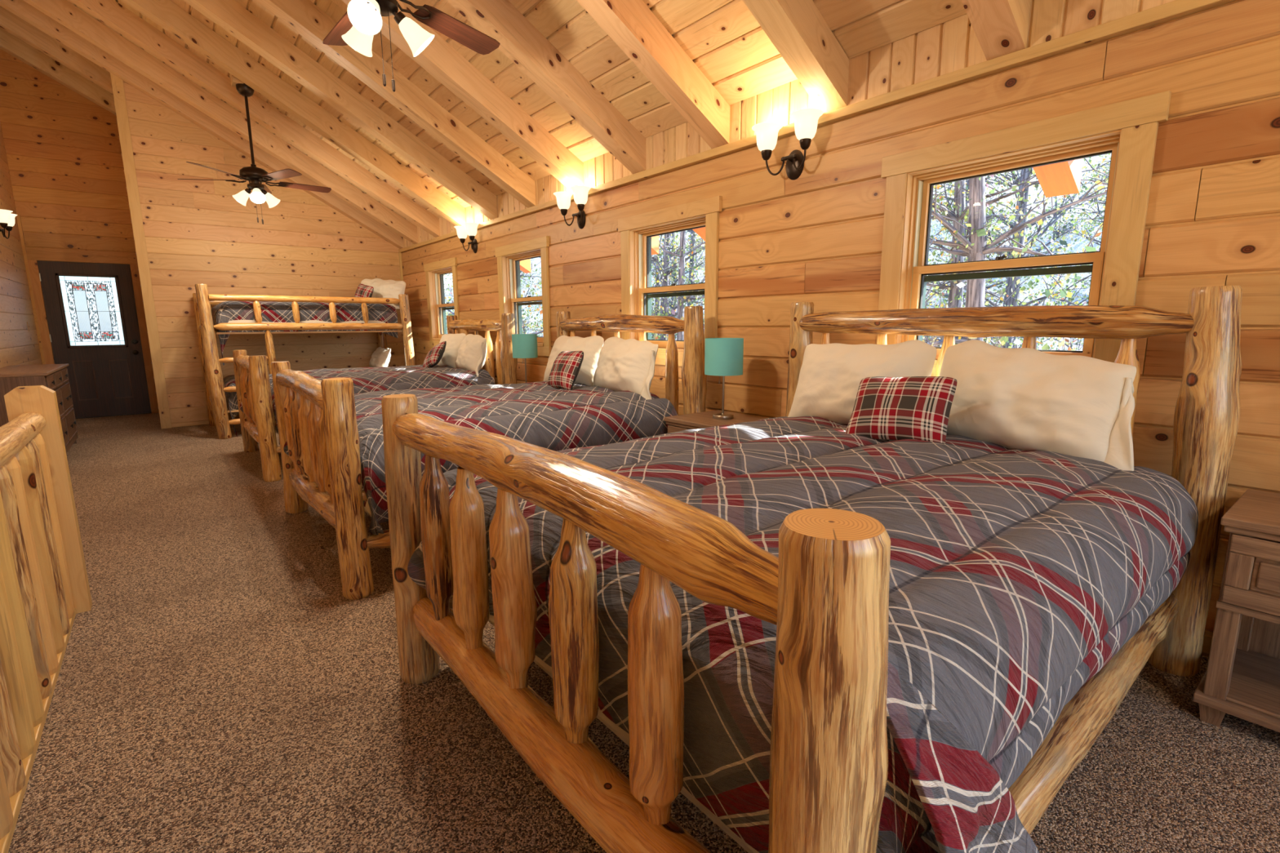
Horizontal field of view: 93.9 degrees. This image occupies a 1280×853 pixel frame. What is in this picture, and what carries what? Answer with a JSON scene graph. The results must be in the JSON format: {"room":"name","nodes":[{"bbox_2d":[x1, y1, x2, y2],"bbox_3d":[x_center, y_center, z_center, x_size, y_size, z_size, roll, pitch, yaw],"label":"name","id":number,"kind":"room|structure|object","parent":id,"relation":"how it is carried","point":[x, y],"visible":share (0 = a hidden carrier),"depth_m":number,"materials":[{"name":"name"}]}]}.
{"room":"cabin bedroom","nodes":[
{"label":"cabin bedroom","id":0,"kind":"room"},
{"bbox_2d":[0,122,42,368],"bbox_3d":[-3.544,-0.243,2.488,0.006,7.700,13.513,-8,12,-38],"label":"wall","id":1,"kind":"structure","parent":0,"point":[16,347],"depth_m":6.85,"materials":[{"name":"brown wood"}]},
{"bbox_2d":[0,208,17,239],"bbox_3d":[-6.669,-2.103,6.293,0.174,0.290,0.428,-8,12,-38],"label":"wall sconce","id":2,"kind":"object","parent":1,"relation":"attached to","point":[6,219],"visible":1,"depth_m":6.20,"materials":[{"name":"white glass"}]},
{"bbox_2d":[0,48,151,412],"bbox_3d":[-7.281,-2.562,7.845,1.218,4.900,0.006,-8,12,-38],"label":"wall","id":3,"kind":"structure","parent":0,"point":[63,148],"depth_m":7.64,"materials":[{"name":"orange wood"}]},
{"bbox_2d":[16,213,45,364],"bbox_3d":[-7.728,-1.361,7.662,0.030,2.600,0.030,-8,12,-38],"label":"trim","id":4,"kind":"structure","parent":3,"relation":"attached to","point":[18,216],"depth_m":7.58,"materials":[{"name":"orange wood"}]},
{"bbox_2d":[26,252,159,418],"bbox_3d":[-7.293,-1.194,8.034,1.100,2.139,0.138,-8,12,-38],"label":"door","id":5,"kind":"structure","parent":3,"relation":"in","point":[92,320],"depth_m":8.04,"materials":[{"name":"brown wood"}]},
{"bbox_2d":[110,75,160,423],"bbox_3d":[-6.366,-2.117,7.584,0.006,4.100,1.648,-8,12,-38],"label":"wall","id":6,"kind":"structure","parent":0,"point":[110,76],"depth_m":6.91,"materials":[{"name":"brown wood"}]},
{"bbox_2d":[110,72,171,428],"bbox_3d":[-5.765,-1.997,6.924,0.100,4.080,0.148,-8,12,-38],"label":"trim","id":7,"kind":"structure","parent":6,"relation":"attached to","point":[117,86],"depth_m":6.86,"materials":[{"name":"brown wood"}]},
{"bbox_2d":[0,80,405,427],"bbox_3d":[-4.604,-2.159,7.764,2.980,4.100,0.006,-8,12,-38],"label":"wall","id":8,"kind":"structure","parent":0,"point":[220,243],"depth_m":7.35,"materials":[{"name":"brown wood"}]},
{"bbox_2d":[0,0,966,226],"bbox_3d":[-1.641,-2.855,3.586,4.882,2.744,13.513,-8,12,-38],"label":"ceiling","id":9,"kind":"structure","parent":0,"point":[723,38],"depth_m":3.79,"materials":[{"name":"brown wood"}]},
{"bbox_2d":[0,27,217,173],"bbox_3d":[-6.120,-3.780,8.476,4.080,2.500,0.145,-8,12,-38],"label":"rafter","id":10,"kind":"object","parent":9,"relation":"attached to","point":[11,45],"visible":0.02,"depth_m":7.40,"materials":[{"name":"brown wood"}]},
{"bbox_2d":[0,5,224,159],"bbox_3d":[-5.516,-3.655,7.728,4.080,2.500,0.145,-8,12,-38],"label":"rafter","id":11,"kind":"object","parent":9,"relation":"attached to","point":[10,22],"visible":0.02,"depth_m":6.71,"materials":[{"name":"brown wood"}]},
{"bbox_2d":[0,0,403,248],"bbox_3d":[-5.013,-3.551,7.104,4.080,2.500,0.145,-8,12,-38],"label":"rafter","id":12,"kind":"object","parent":9,"relation":"attached to","point":[23,10],"visible":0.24,"depth_m":6.80,"materials":[{"name":"brown wood"}]},
{"bbox_2d":[22,0,417,244],"bbox_3d":[-4.308,-3.293,6.905,4.882,2.949,0.145,-8,12,-38],"label":"rafter","id":13,"kind":"object","parent":9,"relation":"attached to","point":[62,11],"visible":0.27,"depth_m":6.51,"materials":[{"name":"brown wood"}]},
{"bbox_2d":[68,0,439,237],"bbox_3d":[-3.805,-3.189,6.280,4.882,2.949,0.145,-8,12,-38],"label":"rafter","id":14,"kind":"object","parent":9,"relation":"attached to","point":[113,14],"visible":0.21,"depth_m":6.09,"materials":[{"name":"brown wood"}]},
{"bbox_2d":[177,75,331,224],"bbox_3d":[-3.662,-2.605,5.721,1.256,1.300,1.289,-8,12,-38],"label":"ceiling fan","id":15,"kind":"object","parent":9,"relation":"hanging from","point":[260,193],"visible":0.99,"depth_m":5.66,"materials":[{"name":"brown metal"}]},
{"bbox_2d":[244,187,251,194],"bbox_3d":[-3.748,-2.269,5.740,0.082,0.075,0.048,-1,10,-3],"label":"socket","id":16,"kind":"object","parent":15,"relation":"attached to","point":[247,191],"depth_m":5.72,"materials":[{"name":"brown metal"}]},
{"bbox_2d":[260,189,266,195],"bbox_3d":[-3.656,-2.280,5.800,0.048,0.075,0.082,4,11,26],"label":"socket","id":17,"kind":"object","parent":15,"relation":"attached to","point":[263,191],"depth_m":5.80,"materials":[{"name":"brown metal"}]},
{"bbox_2d":[121,0,531,273],"bbox_3d":[-3.302,-3.085,5.656,4.882,2.949,0.145,-8,12,-38],"label":"rafter","id":18,"kind":"object","parent":9,"relation":"attached to","point":[166,14],"visible":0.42,"depth_m":5.63,"materials":[{"name":"brown wood"}]},
{"bbox_2d":[182,0,497,219],"bbox_3d":[-2.799,-2.980,5.032,4.882,2.949,0.145,-8,12,-38],"label":"rafter","id":19,"kind":"object","parent":9,"relation":"attached to","point":[230,15],"visible":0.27,"depth_m":5.16,"materials":[{"name":"brown wood"}]},
{"bbox_2d":[255,0,535,208],"bbox_3d":[-2.296,-2.876,4.408,4.882,2.949,0.145,-8,12,-38],"label":"rafter","id":20,"kind":"object","parent":9,"relation":"attached to","point":[304,17],"visible":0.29,"depth_m":4.76,"materials":[{"name":"brown wood"}]},
{"bbox_2d":[322,0,500,92],"bbox_3d":[-1.132,-2.186,2.484,1.291,1.500,1.249,-8,12,-38],"label":"ceiling fan","id":21,"kind":"object","parent":9,"relation":"hanging from","point":[357,28],"visible":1,"depth_m":2.59,"materials":[{"name":"brown metal"}]},
{"bbox_2d":[391,10,405,24],"bbox_3d":[-1.039,-1.760,2.558,0.082,0.076,0.049,-8,12,-38],"label":"socket","id":22,"kind":"object","parent":21,"relation":"attached to","point":[400,18],"depth_m":2.55,"materials":[{"name":"brown metal"}]},
{"bbox_2d":[341,0,658,254],"bbox_3d":[-1.792,-2.772,3.784,4.882,2.949,0.145,-8,12,-38],"label":"rafter","id":23,"kind":"object","parent":9,"relation":"attached to","point":[438,58],"visible":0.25,"depth_m":4.36,"materials":[{"name":"brown wood"}]},
{"bbox_2d":[446,0,705,240],"bbox_3d":[-1.289,-2.668,3.160,4.882,2.949,0.145,-8,12,-38],"label":"rafter","id":24,"kind":"object","parent":9,"relation":"attached to","point":[519,40],"visible":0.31,"depth_m":3.79,"materials":[{"name":"brown wood"}]},
{"bbox_2d":[576,0,729,148],"bbox_3d":[-0.786,-2.564,2.535,4.882,2.949,0.145,-8,12,-38],"label":"rafter","id":25,"kind":"object","parent":9,"relation":"attached to","point":[631,24],"visible":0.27,"depth_m":3.31,"materials":[{"name":"brown wood"}]},
{"bbox_2d":[742,0,849,113],"bbox_3d":[-0.283,-2.459,1.911,4.882,2.949,0.145,-8,12,-38],"label":"rafter","id":26,"kind":"object","parent":9,"relation":"attached to","point":[798,31],"visible":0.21,"depth_m":2.84,"materials":[{"name":"brown wood"}]},
{"bbox_2d":[960,0,1083,197],"bbox_3d":[0.221,-2.355,1.287,4.882,2.949,0.145,-8,12,-38],"label":"rafter","id":27,"kind":"object","parent":9,"relation":"attached to","point":[1000,27],"visible":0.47,"depth_m":2.40,"materials":[{"name":"brown wood"}]},
{"bbox_2d":[8,413,1279,852],"bbox_3d":[-1.938,0.576,3.919,4.082,0.020,13.515,-8,12,-38],"label":"floor","id":28,"kind":"structure","parent":0,"point":[220,689],"depth_m":1.82,"materials":[{"name":"brown carpet"}]},
{"bbox_2d":[0,363,78,453],"bbox_3d":[-5.643,-0.120,5.580,0.440,0.835,1.610,-8,12,-38],"label":"dresser","id":29,"kind":"object","parent":28,"relation":"on","point":[55,377],"visible":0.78,"depth_m":5.50,"materials":[{"name":"brown wood"}]},
{"bbox_2d":[0,385,92,852],"bbox_3d":[-1.063,0.707,0.191,0.862,0.975,5.477,-8,12,-38],"label":"stair railing","id":30,"kind":"object","parent":28,"relation":"on","point":[44,584],"visible":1,"depth_m":1.96,"materials":[{"name":"brown wood"}]},
{"bbox_2d":[192,284,415,439],"bbox_3d":[-4.107,-0.864,7.458,2.216,1.648,1.238,-8,12,-38],"label":"bunk bed","id":31,"kind":"object","parent":28,"relation":"on","point":[215,389],"visible":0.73,"depth_m":6.68,"materials":[{"name":"brown wood"}]},
{"bbox_2d":[222,373,269,436],"bbox_3d":[-4.088,-0.359,7.511,1.887,0.651,1.043,-8,12,-38],"label":"comforter","id":32,"kind":"object","parent":31,"relation":"on","point":[229,380],"visible":0.09,"depth_m":6.61,"materials":[{"name":"grey fabric"}]},
{"bbox_2d":[368,346,391,367],"bbox_3d":[-3.459,-0.903,7.946,0.210,0.293,0.599,-9,13,-42],"label":"pillow","id":33,"kind":"object","parent":32,"relation":"on","point":[380,357],"visible":0.9,"depth_m":7.79,"materials":[{"name":"beige fabric"}]},
{"bbox_2d":[217,309,385,323],"bbox_3d":[-4.094,-1.331,7.358,1.840,0.200,0.920,-8,12,-38],"label":"mattress","id":34,"kind":"object","parent":31,"relation":"on","point":[233,321],"visible":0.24,"depth_m":6.98,"materials":[{"name":"white fabric"}]},
{"bbox_2d":[360,278,405,309],"bbox_3d":[-3.398,-1.743,7.863,0.598,0.414,0.297,-1,10,-1],"label":"pillow","id":35,"kind":"object","parent":34,"relation":"on","point":[382,288],"visible":0.53,"depth_m":7.82,"materials":[{"name":"beige fabric"}]},
{"bbox_2d":[211,300,397,364],"bbox_3d":[-4.106,-1.181,7.386,1.887,0.717,0.978,-8,12,-38],"label":"comforter","id":36,"kind":"object","parent":31,"relation":"on","point":[272,311],"visible":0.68,"depth_m":6.92,"materials":[{"name":"grey fabric"}]},
{"bbox_2d":[354,284,373,297],"bbox_3d":[-3.530,-1.679,7.633,0.369,0.291,0.132,6,12,35],"label":"throw pillow","id":37,"kind":"object","parent":36,"relation":"on","point":[362,291],"visible":0.72,"depth_m":7.56,"materials":[{"name":"red fabric"}]},
{"bbox_2d":[232,313,517,481],"bbox_3d":[-2.542,-0.430,5.850,2.266,1.318,1.620,-8,12,-38],"label":"bed","id":38,"kind":"object","parent":28,"relation":"on","point":[258,421],"visible":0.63,"depth_m":5.42,"materials":[{"name":"brown wood"}]},
{"bbox_3d":[-2.550,-0.277,5.877,1.900,0.395,1.320,-8,12,-38],"label":"mattress","id":39,"kind":"object","parent":38,"relation":"on","visible":0},
{"bbox_2d":[239,364,494,444],"bbox_3d":[-2.651,-0.298,5.799,1.979,0.514,1.652,-8,12,-38],"label":"comforter","id":40,"kind":"object","parent":39,"relation":"on","point":[365,380],"visible":0.36,"depth_m":5.51,"materials":[{"name":"grey fabric"}]},
{"bbox_2d":[422,341,446,368],"bbox_3d":[-2.138,-0.720,6.229,0.410,0.334,0.197,9,14,44],"label":"throw pillow","id":41,"kind":"object","parent":40,"relation":"on","point":[433,357],"visible":0.94,"depth_m":6.13,"materials":[{"name":"red fabric"}]},
{"bbox_2d":[436,333,466,368],"bbox_3d":[-2.084,-0.822,6.534,0.237,0.388,0.591,-8,13,-39],"label":"pillow","id":42,"kind":"object","parent":40,"relation":"on","point":[449,357],"visible":0.54,"depth_m":6.38,"materials":[{"name":"beige fabric"}]},
{"bbox_2d":[455,333,487,377],"bbox_3d":[-1.704,-0.727,6.062,0.244,0.409,0.669,-8,12,-37],"label":"pillow","id":43,"kind":"object","parent":40,"relation":"on","point":[472,351],"visible":0.98,"depth_m":5.91,"materials":[{"name":"beige fabric"}]},
{"bbox_2d":[271,306,706,599],"bbox_3d":[-0.957,-0.099,3.873,2.253,1.318,1.766,-8,12,-38],"label":"bed","id":44,"kind":"object","parent":28,"relation":"on","point":[317,419],"visible":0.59,"depth_m":3.13,"materials":[{"name":"brown wood"}]},
{"bbox_2d":[364,501,371,516],"bbox_3d":[-0.964,0.051,3.910,1.900,0.395,1.485,-8,12,-38],"label":"mattress","id":45,"kind":"object","parent":44,"relation":"on","point":[366,508],"visible":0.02,"depth_m":2.84,"materials":[{"name":"beige fabric"}]},
{"bbox_2d":[283,381,677,534],"bbox_3d":[-1.062,0.030,3.838,1.967,0.516,1.800,-8,12,-38],"label":"comforter","id":46,"kind":"object","parent":45,"relation":"on","point":[540,414],"visible":0.53,"depth_m":3.36,"materials":[{"name":"grey fabric"}]},
{"bbox_2d":[547,351,583,390],"bbox_3d":[-0.521,-0.392,4.185,0.169,0.278,0.378,-6,11,-31],"label":"throw pillow","id":47,"kind":"object","parent":46,"relation":"on","point":[566,366],"visible":1,"depth_m":4.08,"materials":[{"name":"red fabric"}]},
{"bbox_2d":[543,335,604,386],"bbox_3d":[-0.522,-0.499,4.596,0.242,0.396,0.659,-9,13,-42],"label":"pillow","id":48,"kind":"object","parent":46,"relation":"on","point":[591,346],"visible":0.65,"depth_m":4.42,"materials":[{"name":"beige fabric"}]},
{"bbox_2d":[592,337,657,399],"bbox_3d":[-0.096,-0.394,4.072,0.253,0.420,0.737,-8,12,-38],"label":"pillow","id":49,"kind":"object","parent":46,"relation":"on","point":[623,365],"visible":0.98,"depth_m":3.94,"materials":[{"name":"beige fabric"}]},
{"bbox_2d":[663,409,769,433],"bbox_3d":[0.486,0.272,3.624,0.504,0.650,0.520,-8,12,-38],"label":"nightstand","id":50,"kind":"object","parent":28,"relation":"on","point":[700,420],"visible":0.09,"depth_m":3.55,"materials":[{"name":"brown wood"}]},
{"bbox_2d":[704,337,743,419],"bbox_3d":[0.494,-0.283,3.538,0.224,0.472,0.224,-8,12,-38],"label":"table lamp","id":51,"kind":"object","parent":50,"relation":"on","point":[723,357],"visible":1,"depth_m":3.43,"materials":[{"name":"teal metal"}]},
{"bbox_2d":[381,285,1242,852],"bbox_3d":[0.557,0.213,2.003,2.269,1.318,1.779,-8,12,-38],"label":"bed","id":52,"kind":"object","parent":28,"relation":"on","point":[825,593],"visible":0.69,"depth_m":1.17,"materials":[{"name":"brown wood"}]},
{"bbox_2d":[488,614,759,852],"bbox_3d":[0.546,0.364,2.036,1.900,0.395,1.500,-8,12,-38],"label":"mattress","id":53,"kind":"object","parent":52,"relation":"on","point":[620,733],"visible":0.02,"depth_m":1.15,"materials":[{"name":"beige fabric"}]},
{"bbox_2d":[407,416,1198,852],"bbox_3d":[0.465,0.482,1.966,1.970,0.799,1.866,-8,12,-38],"label":"comforter","id":54,"kind":"object","parent":53,"relation":"on","point":[1016,575],"visible":0.74,"depth_m":1.22,"materials":[{"name":"grey fabric"}]},
{"bbox_2d":[787,339,937,424],"bbox_3d":[0.993,-0.193,2.723,0.240,0.401,0.665,-8,13,-39],"label":"pillow","id":55,"kind":"object","parent":54,"relation":"on","point":[831,375],"visible":0.73,"depth_m":2.70,"materials":[{"name":"beige fabric"}]},
{"bbox_2d":[844,376,956,444],"bbox_3d":[0.998,-0.066,2.290,0.176,0.256,0.393,-9,13,-42],"label":"throw pillow","id":56,"kind":"object","parent":54,"relation":"on","point":[911,407],"visible":0.97,"depth_m":2.23,"materials":[{"name":"red fabric"}]},
{"bbox_2d":[938,339,1136,471],"bbox_3d":[1.409,-0.081,2.191,0.251,0.456,0.743,-6,11,-29],"label":"pillow","id":57,"kind":"object","parent":53,"relation":"on","point":[1020,398],"visible":0.88,"depth_m":2.09,"materials":[{"name":"beige fabric"}]},
{"bbox_2d":[1192,488,1279,732],"bbox_3d":[2.021,0.589,1.721,0.504,0.650,0.520,-8,12,-38],"label":"nightstand","id":58,"kind":"object","parent":28,"relation":"on","point":[1241,679],"visible":1,"depth_m":1.76,"materials":[{"name":"brown wood"}]},
{"bbox_2d":[1192,648,1279,732],"bbox_3d":[2.030,0.827,1.768,0.468,0.042,0.516,-8,12,-38],"label":"shelf","id":59,"kind":"object","parent":58,"relation":"attached to","point":[1253,694],"depth_m":1.81,"materials":[{"name":"brown wood"}]},
{"bbox_3d":[-1.045,-0.046,5.523,0.504,0.650,0.520,-8,12,-38],"label":"nightstand","id":60,"kind":"object","parent":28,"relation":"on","visible":0},
{"bbox_2d":[511,333,537,382],"bbox_3d":[-1.043,-0.601,5.444,0.224,0.472,0.224,-8,12,-38],"label":"table lamp","id":61,"kind":"object","parent":60,"relation":"on","point":[523,345],"visible":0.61,"depth_m":5.33,"materials":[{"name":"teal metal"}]},
{"bbox_2d":[401,0,1279,657],"bbox_3d":[-0.344,0.468,5.315,0.154,6.100,13.715,-8,12,-38],"label":"wall","id":62,"kind":"structure","parent":0,"point":[1250,73],"depth_m":2.68,"materials":[{"name":"brown wood"}]},
{"bbox_2d":[398,252,403,280],"bbox_3d":[-3.447,-1.401,8.801,0.028,2.240,0.028,-8,12,-38],"label":"trim","id":63,"kind":"structure","parent":62,"relation":"attached to","point":[399,253],"depth_m":8.63,"materials":[{"name":"brown wood"}]},
{"bbox_2d":[423,257,460,347],"bbox_3d":[-2.439,-1.543,7.620,0.195,1.083,1.066,-8,12,-38],"label":"window","id":64,"kind":"structure","parent":62,"relation":"in","point":[434,271],"depth_m":7.87,"materials":[{"name":"brown wood"}]},
{"bbox_2d":[453,222,479,253],"bbox_3d":[-1.898,-2.061,6.584,0.174,0.290,0.428,-8,12,-38],"label":"wall sconce","id":65,"kind":"object","parent":62,"relation":"attached to","point":[470,229],"visible":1,"depth_m":6.60,"materials":[{"name":"white glass"}]},
{"bbox_2d":[494,235,551,356],"bbox_3d":[-1.099,-1.265,5.958,0.195,1.083,1.066,-8,12,-38],"label":"window","id":66,"kind":"structure","parent":62,"relation":"in","point":[509,256],"depth_m":6.01,"materials":[{"name":"brown wood"}]},
{"bbox_2d":[553,186,591,228],"bbox_3d":[-0.554,-1.783,4.916,0.174,0.290,0.428,-8,12,-38],"label":"wall sconce","id":67,"kind":"object","parent":62,"relation":"attached to","point":[580,193],"visible":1,"depth_m":4.93,"materials":[{"name":"white glass"}]},
{"bbox_2d":[617,195,722,366],"bbox_3d":[0.241,-0.988,4.296,0.195,1.083,1.066,-8,12,-38],"label":"window","id":68,"kind":"structure","parent":62,"relation":"in","point":[637,231],"depth_m":4.31,"materials":[{"name":"brown wood"}]},
{"bbox_2d":[751,108,822,179],"bbox_3d":[0.791,-1.505,3.249,0.174,0.290,0.428,-8,12,-38],"label":"wall sconce","id":69,"kind":"object","parent":62,"relation":"attached to","point":[806,120],"visible":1,"depth_m":3.27,"materials":[{"name":"white glass"}]},
{"bbox_2d":[398,0,1236,253],"bbox_3d":[0.196,-1.771,4.095,0.050,0.046,11.735,-8,12,-38],"label":"trim","id":70,"kind":"structure","parent":62,"relation":"attached to","point":[1176,9],"depth_m":2.62,"materials":[{"name":"brown wood"}]},
{"bbox_2d":[875,90,1171,376],"bbox_3d":[1.581,-0.710,2.634,0.195,1.083,1.066,-8,12,-38],"label":"window","id":71,"kind":"structure","parent":62,"relation":"in","point":[1126,130],"depth_m":2.45,"materials":[{"name":"brown wood"}]},
{"label":"outside","id":72,"kind":"structure","parent":0,"visible":0},
{"bbox_2d":[444,153,1111,351],"bbox_3d":[1.226,-8.037,25.553,85.000,21.900,100.000,-8,12,-38],"label":"ground","id":73,"kind":"structure","parent":72,"point":[1078,246],"depth_m":22.59,"materials":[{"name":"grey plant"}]},
{"bbox_2d":[443,273,454,315],"bbox_3d":[-6.882,-4.165,24.732,4.566,7.818,4.335,6,12,34],"label":"tree","id":74,"kind":"object","parent":73,"relation":"on","point":[449,273],"visible":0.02,"depth_m":24.16,"materials":[{"name":"green plant"}]},
{"bbox_2d":[444,275,453,329],"bbox_3d":[-12.391,-7.625,35.645,4.996,9.874,4.578,2,10,11],"label":"tree","id":75,"kind":"object","parent":73,"relation":"on","point":[444,275],"visible":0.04,"depth_m":35.22,"materials":[{"name":"green plant"}]},
{"bbox_2d":[443,273,454,319],"bbox_3d":[-8.078,-3.888,20.936,5.133,8.824,4.942,-5,11,-23],"label":"tree","id":76,"kind":"object","parent":73,"relation":"on","point":[451,273],"visible":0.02,"depth_m":21.02,"materials":[{"name":"green plant"}]},
{"bbox_2d":[446,257,542,336],"bbox_3d":[-3.518,-4.186,14.448,5.388,11.734,5.101,9,14,44],"label":"tree","id":77,"kind":"object","parent":73,"relation":"on","point":[535,264],"visible":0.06,"depth_m":14.72,"materials":[{"name":"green plant"}]},
{"bbox_2d":[520,257,541,335],"bbox_3d":[-3.231,-2.542,16.960,3.566,7.048,3.268,3,10,17],"label":"tree","id":78,"kind":"object","parent":73,"relation":"on","point":[527,276],"visible":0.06,"depth_m":16.87,"materials":[{"name":"green plant"}]},
{"bbox_2d":[525,266,542,334],"bbox_3d":[-5.571,-6.742,37.227,3.882,6.648,3.686,8,13,40],"label":"tree","id":79,"kind":"object","parent":73,"relation":"on","point":[537,266],"visible":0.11,"depth_m":36.93,"materials":[{"name":"green plant"}]},
{"bbox_2d":[651,232,704,339],"bbox_3d":[0.904,-5.363,23.180,4.180,9.079,5.106,-7,12,-35],"label":"tree","id":80,"kind":"object","parent":73,"relation":"on","point":[672,298],"visible":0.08,"depth_m":22.82,"materials":[{"name":"green plant"}]},
{"bbox_2d":[651,230,705,339],"bbox_3d":[0.484,-3.090,14.168,4.344,9.139,3.845,3,10,20],"label":"tree","id":81,"kind":"object","parent":73,"relation":"on","point":[665,264],"visible":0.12,"depth_m":13.93,"materials":[{"name":"green plant"}]},
{"bbox_2d":[651,234,705,339],"bbox_3d":[0.069,-3.049,15.890,4.665,8.019,4.491,-7,12,-36],"label":"tree","id":82,"kind":"object","parent":73,"relation":"on","point":[672,256],"visible":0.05,"depth_m":15.53,"materials":[{"name":"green plant"}]},
{"bbox_2d":[651,229,705,338],"bbox_3d":[1.421,-4.361,17.935,5.293,9.451,5.498,-4,10,-20],"label":"tree","id":83,"kind":"object","parent":73,"relation":"on","point":[692,232],"visible":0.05,"depth_m":18.21,"materials":[{"name":"green plant"}]},
{"bbox_2d":[652,230,705,340],"bbox_3d":[0.582,-2.281,12.186,4.339,8.577,3.977,-1,10,-1],"label":"tree","id":84,"kind":"object","parent":73,"relation":"on","point":[681,300],"visible":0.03,"depth_m":11.96,"materials":[{"name":"grey plant"}]},
{"bbox_2d":[671,235,705,270],"bbox_3d":[3.555,-9.019,36.286,4.646,9.774,4.112,2,10,14],"label":"tree","id":85,"kind":"object","parent":73,"relation":"on","point":[688,236],"visible":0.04,"depth_m":35.98,"materials":[{"name":"green plant"}]},
{"bbox_2d":[675,232,705,305],"bbox_3d":[3.368,-6.021,29.134,3.372,7.273,3.680,1,10,8],"label":"tree","id":86,"kind":"object","parent":73,"relation":"on","point":[703,265],"visible":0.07,"depth_m":28.39,"materials":[{"name":"green plant"}]},
{"bbox_2d":[444,213,1102,351],"bbox_3d":[-0.741,-4.138,26.871,19.635,7.320,40.596,-8,12,-38],"label":"undergrowth","id":87,"kind":"object","parent":73,"relation":"on","point":[982,232],"visible":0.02,"depth_m":11.72,"materials":[{"name":"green plant"}]},
{"bbox_2d":[924,183,954,308],"bbox_3d":[9.161,-5.704,20.673,4.101,9.747,4.633,2,10,11],"label":"tree","id":88,"kind":"object","parent":73,"relation":"on","point":[953,184],"visible":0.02,"depth_m":20.10,"materials":[{"name":"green plant"}]},
{"bbox_2d":[922,182,999,342],"bbox_3d":[3.988,-1.199,10.237,3.813,6.877,4.016,6,11,31],"label":"tree","id":89,"kind":"object","parent":73,"relation":"on","point":[941,189],"visible":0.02,"depth_m":9.55,"materials":[{"name":"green plant"}]},
{"bbox_2d":[942,176,1005,213],"bbox_3d":[14.234,-7.061,26.481,3.785,8.651,3.929,-6,11,-30],"label":"tree","id":90,"kind":"object","parent":73,"relation":"on","point":[990,176],"visible":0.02,"depth_m":25.27,"materials":[{"name":"green plant"}]},
{"bbox_2d":[926,208,1026,305],"bbox_3d":[9.956,-3.655,18.459,3.616,6.521,3.808,-9,13,-42],"label":"tree","id":91,"kind":"object","parent":73,"relation":"on","point":[939,255],"visible":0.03,"depth_m":18.12,"materials":[{"name":"green plant"}]},
{"bbox_2d":[925,175,1083,347],"bbox_3d":[8.875,-5.283,15.277,4.856,11.098,5.040,-8,12,-36],"label":"tree","id":92,"kind":"object","parent":73,"relation":"on","point":[966,180],"visible":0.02,"depth_m":15.68,"materials":[{"name":"green plant"}]},
{"bbox_2d":[922,154,1106,347],"bbox_3d":[4.515,-1.569,8.693,3.495,8.308,3.949,3,10,17],"label":"tree","id":93,"kind":"object","parent":73,"relation":"on","point":[962,213],"visible":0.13,"depth_m":8.23,"materials":[{"name":"green plant"}]},
{"bbox_2d":[922,158,1108,347],"bbox_3d":[3.968,-1.525,6.918,4.300,9.046,3.806,0,10,2],"label":"tree","id":94,"kind":"object","parent":73,"relation":"on","point":[976,248],"visible":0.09,"depth_m":6.70,"materials":[{"name":"grey plant"}]},
{"bbox_2d":[924,169,1108,348],"bbox_3d":[8.468,-4.142,14.015,4.290,9.445,4.133,-5,11,-27],"label":"tree","id":95,"kind":"object","parent":73,"relation":"on","point":[1012,177],"visible":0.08,"depth_m":13.93,"materials":[{"name":"green plant"}]},
{"bbox_2d":[928,155,1111,350],"bbox_3d":[7.792,-3.985,11.899,5.858,10.460,6.085,-7,12,-33],"label":"tree","id":96,"kind":"object","parent":73,"relation":"on","point":[1024,173],"visible":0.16,"depth_m":12.30,"materials":[{"name":"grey plant"}]},
{"bbox_2d":[1006,155,1110,348],"bbox_3d":[7.522,-1.861,8.875,3.394,8.066,3.834,1,10,5],"label":"tree","id":97,"kind":"object","parent":73,"relation":"on","point":[1085,159],"visible":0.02,"depth_m":8.73,"materials":[{"name":"green plant"}]},
{"bbox_2d":[1013,153,1110,350],"bbox_3d":[8.552,-2.358,10.564,3.578,7.717,3.904,2,10,14],"label":"tree","id":98,"kind":"object","parent":73,"relation":"on","point":[1095,219],"visible":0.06,"depth_m":10.77,"materials":[{"name":"green plant"}]},
{"bbox_2d":[1027,177,1097,239],"bbox_3d":[14.866,-5.031,21.318,3.224,7.004,3.939,-9,13,-41],"label":"tree","id":99,"kind":"object","parent":73,"relation":"on","point":[1055,202],"visible":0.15,"depth_m":20.82,"materials":[{"name":"green plant"}]},
{"bbox_2d":[1046,155,1111,296],"bbox_3d":[14.193,-4.876,17.731,3.989,8.782,3.843,-7,12,-33],"label":"tree","id":100,"kind":"object","parent":73,"relation":"on","point":[1098,241],"visible":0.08,"depth_m":17.55,"materials":[{"name":"green plant"}]},
{"bbox_2d":[1052,154,1111,350],"bbox_3d":[11.808,-3.150,13.478,4.383,7.535,4.220,-6,11,-30],"label":"tree","id":101,"kind":"object","parent":73,"relation":"on","point":[1082,236],"visible":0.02,"depth_m":13.94,"materials":[{"name":"green plant"}]},
{"bbox_2d":[1064,155,1110,231],"bbox_3d":[17.150,-5.879,21.264,4.930,8.442,4.681,-8,13,-39],"label":"tree","id":102,"kind":"object","parent":73,"relation":"on","point":[1107,156],"visible":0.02,"depth_m":21.19,"materials":[{"name":"green plant"}]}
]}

